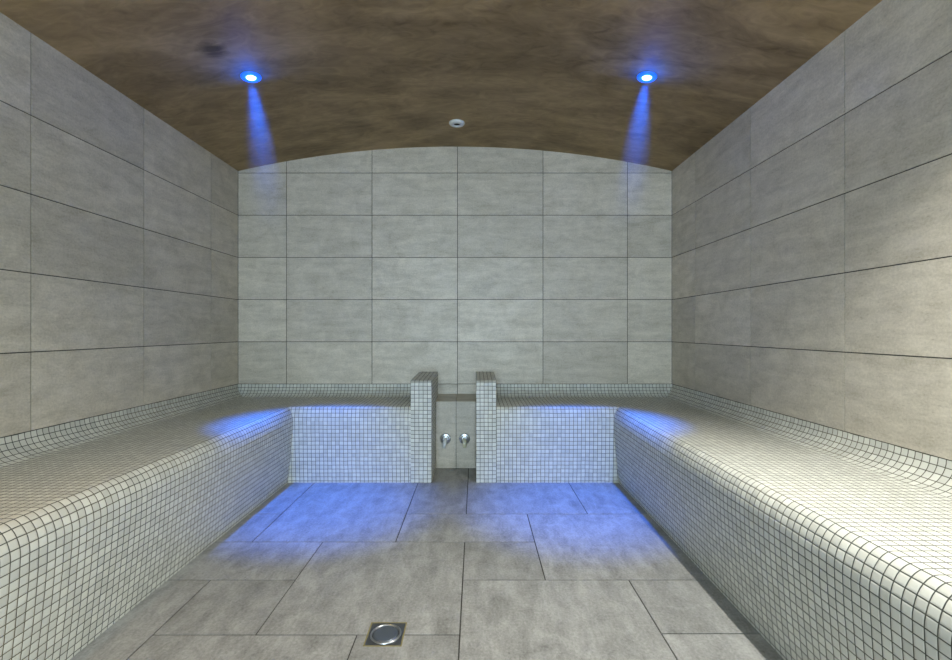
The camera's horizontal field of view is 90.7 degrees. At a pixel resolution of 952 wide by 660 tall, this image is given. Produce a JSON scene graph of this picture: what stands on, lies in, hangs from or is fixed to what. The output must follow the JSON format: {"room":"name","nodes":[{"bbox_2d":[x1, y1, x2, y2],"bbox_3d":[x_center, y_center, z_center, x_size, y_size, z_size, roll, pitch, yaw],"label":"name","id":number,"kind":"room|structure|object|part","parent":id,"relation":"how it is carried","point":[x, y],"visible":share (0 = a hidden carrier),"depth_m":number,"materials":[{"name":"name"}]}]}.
{"room":"spa","nodes":[
{"label":"spa","id":0,"kind":"room"},
{"bbox_2d":[0,12,237,437],"bbox_3d":[-1.747,-0.098,0.402,0.150,2.039,6.103,0,0,0],"label":"wall","id":1,"kind":"structure","parent":0,"point":[119,230],"depth_m":2.09,"materials":[{"name":"grey tile"}]},
{"bbox_2d":[70,469,783,659],"bbox_3d":[-0.147,0.997,0.402,3.349,0.150,6.103,0,0,0],"label":"floor","id":2,"kind":"structure","parent":0,"point":[473,570],"depth_m":1.70,"materials":[{"name":"grey tile"}]},
{"bbox_2d":[0,372,437,659],"bbox_3d":[-0.974,0.608,0.406,1.412,0.629,5.811,0,0,0],"label":"tiled bench","id":3,"kind":"object","parent":2,"relation":"on","point":[98,513],"visible":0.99,"depth_m":1.80,"materials":[{"name":"white tile"}]},
{"bbox_3d":[-1.036,0.426,0.406,1.287,0.092,5.811,0,0,0],"label":"cove skirting","id":4,"kind":"part","parent":3,"relation":"part of","materials":[{"name":"white tile"}]},
{"bbox_3d":[-0.990,0.507,0.359,1.194,0.085,5.718,0,0,0],"label":"seat","id":5,"kind":"part","parent":3,"relation":"part of","materials":[{"name":"white tile"}]},
{"bbox_2d":[363,622,406,646],"bbox_3d":[-0.274,0.922,1.425,0.113,0.006,0.113,0,0,0],"label":"floor drain","id":6,"kind":"object","parent":2,"relation":"on","point":[385,634],"visible":1,"depth_m":1.42,"materials":[{"name":"silver metal"}]},
{"bbox_2d":[436,394,475,468],"bbox_3d":[-0.134,0.685,3.212,0.266,0.474,0.178,0,0,0],"label":"box","id":7,"kind":"object","parent":2,"relation":"on","point":[455,413],"visible":1,"depth_m":3.12,"materials":[{"name":"beige tile"}]},
{"bbox_2d":[440,433,450,448],"bbox_3d":[-0.203,0.731,3.093,0.072,0.087,0.062,0,0,0],"label":"faucet","id":8,"kind":"object","parent":7,"relation":"attached to","point":[445,438],"visible":1,"depth_m":3.11,"materials":[{"name":"silver metal"}]},
{"bbox_3d":[-0.205,0.742,3.087,0.026,0.062,0.050,7,0,0],"label":"spout","id":9,"kind":"part","parent":8,"relation":"part of","materials":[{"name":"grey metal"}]},
{"bbox_2d":[459,433,469,447],"bbox_3d":[-0.076,0.728,3.093,0.072,0.082,0.062,0,0,0],"label":"faucet","id":10,"kind":"object","parent":7,"relation":"attached to","point":[464,438],"visible":1,"depth_m":3.11,"materials":[{"name":"silver metal"}]},
{"bbox_3d":[-0.075,0.740,3.087,0.026,0.058,0.050,-3,0,0],"label":"spout","id":11,"kind":"part","parent":10,"relation":"part of","materials":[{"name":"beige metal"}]},
{"bbox_2d":[476,372,951,659],"bbox_3d":[0.693,0.608,0.406,1.384,0.629,5.811,0,0,0],"label":"tiled bench","id":12,"kind":"object","parent":2,"relation":"on","point":[831,543],"visible":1,"depth_m":1.53,"materials":[{"name":"white tile"}]},
{"bbox_3d":[0.753,0.426,0.406,1.264,0.092,5.811,0,0,0],"label":"cove skirting","id":13,"kind":"part","parent":12,"relation":"part of","materials":[{"name":"white tile"}]},
{"bbox_2d":[0,0,881,170],"bbox_3d":[-0.147,-1.263,0.403,3.349,0.292,5.805,0,0,0],"label":"ceiling","id":14,"kind":"structure","parent":0,"point":[338,76],"depth_m":2.17,"materials":[{"name":"brown paint"}]},
{"bbox_2d":[240,71,261,82],"bbox_3d":[-1.087,-1.222,2.270,0.094,0.024,0.094,0,0,4],"label":"recessed light","id":15,"kind":"object","parent":14,"relation":"in","point":[248,76],"visible":1,"depth_m":2.26,"materials":[{"name":"blue"}]},
{"bbox_2d":[449,119,464,127],"bbox_3d":[-0.119,-1.282,2.920,0.098,0.020,0.098,0,0,0],"label":"ceiling vent","id":16,"kind":"object","parent":14,"relation":"in","point":[456,123],"visible":1,"depth_m":2.90,"materials":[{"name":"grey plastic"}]},
{"bbox_2d":[637,71,656,82],"bbox_3d":[0.823,-1.218,2.262,0.094,0.025,0.094,0,0,4],"label":"recessed light","id":17,"kind":"object","parent":14,"relation":"in","point":[646,76],"visible":1,"depth_m":2.25,"materials":[{"name":"blue"}]},
{"bbox_2d":[238,147,671,393],"bbox_3d":[-0.147,-0.234,3.378,3.369,2.311,0.150,0,0,0],"label":"wall","id":18,"kind":"structure","parent":0,"point":[382,266],"depth_m":3.30,"materials":[{"name":"grey tile"}]},
{"bbox_2d":[672,0,951,460],"bbox_3d":[1.452,-0.098,0.402,0.150,2.039,6.103,0,0,0],"label":"wall","id":19,"kind":"structure","parent":0,"point":[812,233],"depth_m":1.80,"materials":[{"name":"grey tile"}]}
]}

